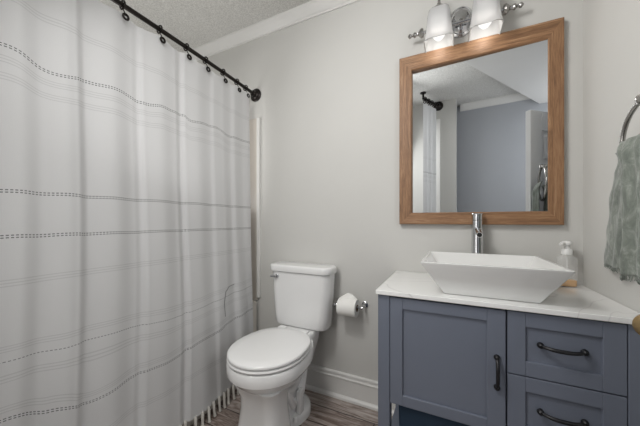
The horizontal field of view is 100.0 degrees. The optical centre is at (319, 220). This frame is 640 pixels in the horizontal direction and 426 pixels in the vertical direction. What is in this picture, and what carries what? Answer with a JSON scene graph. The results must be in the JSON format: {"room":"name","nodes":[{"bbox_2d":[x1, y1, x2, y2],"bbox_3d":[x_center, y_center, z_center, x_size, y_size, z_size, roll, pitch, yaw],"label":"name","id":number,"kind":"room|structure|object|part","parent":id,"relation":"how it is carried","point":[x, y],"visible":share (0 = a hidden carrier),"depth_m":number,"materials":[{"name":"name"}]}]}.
{"room":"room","nodes":[
{"label":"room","id":0,"kind":"room"},
{"bbox_2d":[99,0,311,51],"bbox_3d":[0.065,-1.370,0.479,3.900,0.060,2.320,0,0,26],"label":"ceiling","id":1,"kind":"structure","parent":0,"point":[196,23],"depth_m":1.74,"materials":[{"name":"white paint"}]},
{"bbox_2d":[191,389,392,425],"bbox_3d":[0.065,1.080,0.479,3.900,0.060,2.320,0,0,26],"label":"floor","id":2,"kind":"structure","parent":0,"point":[325,410],"depth_m":1.46,"materials":[{"name":"brown wood"}]},
{"bbox_2d":[182,300,256,425],"bbox_3d":[-1.108,0.800,1.355,0.778,0.500,1.500,0,0,26],"label":"bathtub","id":3,"kind":"object","parent":2,"relation":"on","point":[191,422],"visible":0.09,"depth_m":1.82,"materials":[{"name":"ceramic"}]},
{"bbox_2d":[226,261,336,425],"bbox_3d":[-0.202,0.656,1.416,0.412,0.788,0.610,0,0,26],"label":"toilet","id":4,"kind":"object","parent":2,"relation":"on","point":[268,367],"visible":1,"depth_m":1.37,"materials":[{"name":"ceramic"}]},
{"bbox_3d":[-0.248,0.644,1.343,0.376,0.016,0.438,0,0,26],"label":"seat","id":5,"kind":"part","parent":4,"relation":"part of","materials":[{"name":"plastic"}]},
{"bbox_3d":[-0.248,0.622,1.343,0.374,0.019,0.436,0,0,26],"label":"seat lid","id":6,"kind":"part","parent":4,"relation":"part of","materials":[{"name":"plastic"}]},
{"bbox_3d":[-0.220,0.838,1.402,0.378,0.424,0.567,0,0,26],"label":"bowl","id":7,"kind":"part","parent":4,"relation":"part of","materials":[{"name":"ceramic"}]},
{"bbox_3d":[-0.103,0.282,1.619,0.412,0.040,0.158,0,0,26],"label":"tank lid","id":8,"kind":"part","parent":4,"relation":"part of","materials":[{"name":"ceramic"}]},
{"bbox_3d":[-0.103,0.465,1.621,0.392,0.322,0.140,0,0,26],"label":"tank","id":9,"kind":"part","parent":4,"relation":"part of","materials":[{"name":"ceramic"}]},
{"bbox_2d":[378,294,639,425],"bbox_3d":[0.655,0.668,1.074,0.756,0.763,0.456,0,0,26],"label":"vanity cabinet","id":10,"kind":"object","parent":2,"relation":"on","point":[470,365],"visible":0.87,"depth_m":0.88,"materials":[{"name":"blue wood"}]},
{"bbox_3d":[0.259,0.668,1.072,0.046,0.763,0.045,0,0,26],"label":"leg","id":11,"kind":"part","parent":10,"relation":"part of","materials":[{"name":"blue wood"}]},
{"bbox_2d":[392,404,398,425],"bbox_3d":[0.663,0.942,1.090,0.736,0.020,0.400,0,0,26],"label":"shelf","id":12,"kind":"object","parent":10,"relation":"attached to","point":[395,419],"depth_m":1.27,"materials":[{"name":"wood"}]},
{"bbox_2d":[399,405,468,425],"bbox_3d":[0.626,0.830,1.089,0.552,0.204,0.305,0,0,26],"label":"storage bin","id":13,"kind":"object","parent":10,"relation":"on","point":[407,416],"visible":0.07,"depth_m":1.04,"materials":[{"name":"blue fabric"}]},
{"bbox_3d":[0.444,0.499,0.969,0.373,0.409,0.022,0,0,26],"label":"door","id":14,"kind":"part","parent":10,"relation":"part of","materials":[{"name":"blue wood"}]},
{"bbox_3d":[0.579,0.500,0.875,0.019,0.117,0.031,0,0,26],"label":"handle","id":15,"kind":"part","parent":10,"relation":"part of","materials":[{"name":"black metal"}]},
{"bbox_2d":[376,271,639,323],"bbox_3d":[0.661,0.278,1.091,0.765,0.016,0.455,0,0,26],"label":"countertop","id":16,"kind":"structure","parent":10,"relation":"on","point":[580,301],"depth_m":0.92,"materials":[{"name":"white stone"}]},
{"bbox_2d":[471,213,482,253],"bbox_3d":[0.715,0.117,1.215,0.054,0.306,0.135,0,0,26],"label":"faucet","id":17,"kind":"object","parent":16,"relation":"on","point":[477,218],"visible":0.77,"depth_m":1.23,"materials":[{"name":"silver metal"}]},
{"bbox_3d":[0.729,-0.021,1.244,0.047,0.032,0.064,0,0,26],"label":"handle","id":18,"kind":"part","parent":17,"relation":"part of","materials":[{"name":"silver metal"}]},
{"bbox_3d":[0.707,0.049,1.199,0.025,0.046,0.099,0,0,26],"label":"spout","id":19,"kind":"part","parent":17,"relation":"part of","materials":[{"name":"silver metal"}]},
{"bbox_2d":[421,251,574,302],"bbox_3d":[0.639,0.208,1.050,0.427,0.122,0.382,0,0,26],"label":"vessel sink","id":20,"kind":"object","parent":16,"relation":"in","point":[531,279],"visible":1,"depth_m":0.92,"materials":[{"name":"ceramic"}]},
{"bbox_2d":[559,241,576,286],"bbox_3d":[1.019,0.175,1.109,0.064,0.187,0.052,0,0,26],"label":"soap dispenser","id":21,"kind":"object","parent":16,"relation":"on","point":[566,250],"visible":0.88,"depth_m":1.10,"materials":[{"name":"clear plastic"}]},
{"bbox_3d":[0.728,0.595,0.802,0.123,0.019,0.031,0,0,26],"label":"handle","id":22,"kind":"part","parent":10,"relation":"part of","materials":[{"name":"black metal"}]},
{"bbox_3d":[0.728,0.388,0.802,0.123,0.019,0.031,0,0,26],"label":"handle","id":23,"kind":"part","parent":10,"relation":"part of","materials":[{"name":"black metal"}]},
{"bbox_3d":[0.742,0.599,0.825,0.280,0.202,0.022,0,0,26],"label":"drawer","id":24,"kind":"part","parent":10,"relation":"part of","materials":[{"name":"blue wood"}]},
{"bbox_3d":[0.742,0.393,0.825,0.280,0.202,0.022,0,0,26],"label":"drawer","id":25,"kind":"part","parent":10,"relation":"part of","materials":[{"name":"blue wood"}]},
{"bbox_3d":[0.897,0.668,0.763,0.048,0.763,0.045,0,0,26],"label":"leg","id":26,"kind":"part","parent":10,"relation":"part of","materials":[{"name":"blue wood"}]},
{"bbox_2d":[197,0,582,380],"bbox_3d":[0.544,-0.145,1.470,3.900,2.390,0.120,0,0,26],"label":"wall","id":27,"kind":"structure","parent":0,"point":[327,108],"depth_m":1.57,"materials":[{"name":"paint"}]},
{"bbox_2d":[111,0,260,101],"bbox_3d":[-0.778,-0.880,1.198,0.090,0.090,1.520,0,0,26],"label":"shower curtain rod","id":28,"kind":"object","parent":27,"relation":"attached to","point":[255,94],"visible":0.98,"depth_m":1.34,"materials":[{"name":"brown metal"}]},
{"bbox_2d":[119,0,129,20],"bbox_3d":[-0.801,-0.855,1.093,0.048,0.090,0.029,0,0,26],"label":"curtain hook","id":29,"kind":"object","parent":28,"relation":"hanging from","point":[124,14],"visible":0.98,"depth_m":1.09,"materials":[{"name":"brown metal"}]},
{"bbox_2d":[156,25,165,43],"bbox_3d":[-0.733,-0.855,1.232,0.048,0.090,0.029,0,0,26],"label":"curtain hook","id":30,"kind":"object","parent":28,"relation":"hanging from","point":[160,32],"visible":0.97,"depth_m":1.23,"materials":[{"name":"brown metal"}]},
{"bbox_2d":[183,43,191,59],"bbox_3d":[-0.674,-0.855,1.359,0.048,0.090,0.029,0,0,26],"label":"curtain hook","id":31,"kind":"object","parent":28,"relation":"hanging from","point":[187,49],"visible":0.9,"depth_m":1.35,"materials":[{"name":"brown metal"}]},
{"bbox_2d":[203,56,210,71],"bbox_3d":[-0.624,-0.855,1.468,0.048,0.090,0.029,0,0,26],"label":"curtain hook","id":32,"kind":"object","parent":28,"relation":"hanging from","point":[207,67],"visible":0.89,"depth_m":1.46,"materials":[{"name":"brown metal"}]},
{"bbox_2d":[220,69,227,82],"bbox_3d":[-0.571,-0.855,1.587,0.048,0.090,0.029,0,0,26],"label":"curtain hook","id":33,"kind":"object","parent":28,"relation":"hanging from","point":[226,81],"visible":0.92,"depth_m":1.58,"materials":[{"name":"brown metal"}]},
{"bbox_2d":[0,0,252,425],"bbox_3d":[-0.736,0.103,1.146,0.084,1.892,1.362,0,0,26],"label":"shower curtain","id":34,"kind":"object","parent":33,"relation":"hanging from","point":[126,263],"visible":0.96,"depth_m":1.04,"materials":[{"name":"white fabric"}]},
{"bbox_2d":[249,118,257,299],"bbox_3d":[-0.782,-0.083,2.039,0.773,1.265,0.010,0,0,26],"label":"trim","id":35,"kind":"structure","parent":27,"relation":"attached to","point":[253,122],"depth_m":1.88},
{"bbox_2d":[257,117,260,297],"bbox_3d":[-0.426,-0.092,1.862,0.025,1.245,0.018,0,0,26],"label":"trim","id":36,"kind":"structure","parent":27,"relation":"attached to","point":[258,118],"depth_m":1.85,"materials":[{"name":"white paint"}]},
{"bbox_2d":[183,0,359,60],"bbox_3d":[-0.022,-1.308,1.648,2.485,0.065,0.052,0,0,26],"label":"trim","id":37,"kind":"structure","parent":27,"relation":"attached to","point":[314,8],"depth_m":1.79,"materials":[{"name":"white paint"}]},
{"bbox_2d":[305,364,395,415],"bbox_3d":[0.336,0.975,1.488,1.700,0.150,0.028,0,0,26],"label":"baseboard","id":38,"kind":"structure","parent":27,"relation":"attached to","point":[357,390],"depth_m":1.58,"materials":[{"name":"white paint"}]},
{"bbox_2d":[333,298,367,309],"bbox_3d":[0.172,0.478,1.538,0.190,0.036,0.081,0,0,26],"label":"toilet paper holder","id":39,"kind":"object","parent":27,"relation":"attached to","point":[364,303],"visible":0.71,"depth_m":1.53,"materials":[{"name":"silver metal"}]},
{"bbox_2d":[336,293,359,316],"bbox_3d":[0.158,0.469,1.510,0.108,0.126,0.096,0,0,26],"label":"toilet paper roll","id":40,"kind":"object","parent":39,"relation":"on","point":[346,305],"visible":0.95,"depth_m":1.48,"materials":[{"name":"paper"}]},
{"bbox_3d":[0.241,0.478,1.505,0.036,0.036,0.081,0,0,26],"label":"post","id":41,"kind":"part","parent":39,"relation":"part of","materials":[{"name":"silver metal"}]},
{"bbox_2d":[408,0,523,52],"bbox_3d":[0.665,-0.979,1.266,0.486,0.241,0.142,0,0,26],"label":"vanity light","id":42,"kind":"object","parent":27,"relation":"attached to","point":[485,18],"visible":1,"depth_m":1.26,"materials":[{"name":"white glass"}]},
{"bbox_3d":[0.577,-0.941,1.303,0.132,0.166,0.132,0,0,26],"label":"lamp shade","id":43,"kind":"part","parent":42,"relation":"part of","materials":[{"name":"white glass"}]},
{"bbox_3d":[0.577,-0.947,1.303,0.062,0.142,0.062,0,0,26],"label":"bulb","id":44,"kind":"part","parent":42,"relation":"part of","materials":[{"name":"white glass"}]},
{"bbox_3d":[0.749,-0.947,1.220,0.062,0.142,0.062,0,0,26],"label":"bulb","id":45,"kind":"part","parent":42,"relation":"part of","materials":[{"name":"white glass"}]},
{"bbox_3d":[0.749,-0.941,1.220,0.132,0.166,0.132,0,0,26],"label":"lamp shade","id":46,"kind":"part","parent":42,"relation":"part of","materials":[{"name":"white glass"}]},
{"bbox_2d":[399,17,563,224],"bbox_3d":[0.734,-0.423,1.294,0.678,0.881,0.030,0,0,26],"label":"wall mirror","id":47,"kind":"object","parent":27,"relation":"attached to","point":[481,120],"visible":0.96,"depth_m":1.27,"materials":[{"name":"brown wood"}]},
{"bbox_3d":[0.456,-0.423,1.429,0.062,0.881,0.030,0,0,26],"label":"frame rail","id":48,"kind":"part","parent":47,"relation":"part of","materials":[{"name":"brown wood"}]},
{"bbox_3d":[0.739,-0.415,1.296,0.568,0.750,0.003,0,0,28],"label":"glass","id":49,"kind":"part","parent":47,"relation":"part of","materials":[{"name":"silver mirror"}]},
{"bbox_3d":[0.734,-0.826,1.294,0.678,0.077,0.030,0,0,26],"label":"frame rail","id":50,"kind":"part","parent":47,"relation":"part of","materials":[{"name":"brown wood"}]},
{"bbox_3d":[0.734,-0.013,1.294,0.678,0.060,0.030,0,0,26],"label":"frame rail","id":51,"kind":"part","parent":47,"relation":"part of","materials":[{"name":"brown wood"}]},
{"bbox_3d":[1.014,-0.423,1.159,0.054,0.881,0.030,0,0,26],"label":"frame rail","id":52,"kind":"part","parent":47,"relation":"part of","materials":[{"name":"brown wood"}]},
{"bbox_2d":[583,0,639,312],"bbox_3d":[1.018,-0.145,0.819,0.110,2.390,0.640,0,0,26],"label":"wall","id":53,"kind":"structure","parent":0,"point":[611,28],"depth_m":0.97,"materials":[{"name":"paint"}]},
{"bbox_2d":[619,94,639,143],"bbox_3d":[0.855,-0.228,0.686,0.069,0.228,0.208,0,0,26],"label":"towel ring","id":54,"kind":"object","parent":53,"relation":"attached to","point":[636,105],"visible":0.51,"depth_m":0.75,"materials":[{"name":"silver metal"}]},
{"bbox_2d":[604,134,639,284],"bbox_3d":[0.875,-0.030,0.771,0.079,0.387,0.411,0,0,26],"label":"hand towel","id":55,"kind":"object","parent":54,"relation":"hanging from","point":[622,250],"visible":1,"depth_m":0.71,"materials":[{"name":"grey fabric"}]},
{"bbox_2d":[632,314,639,334],"bbox_3d":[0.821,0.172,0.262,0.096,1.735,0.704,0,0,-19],"label":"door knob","id":56,"kind":"structure","parent":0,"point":[636,321],"depth_m":0.57,"materials":[{"name":"gold metal"}]}
]}

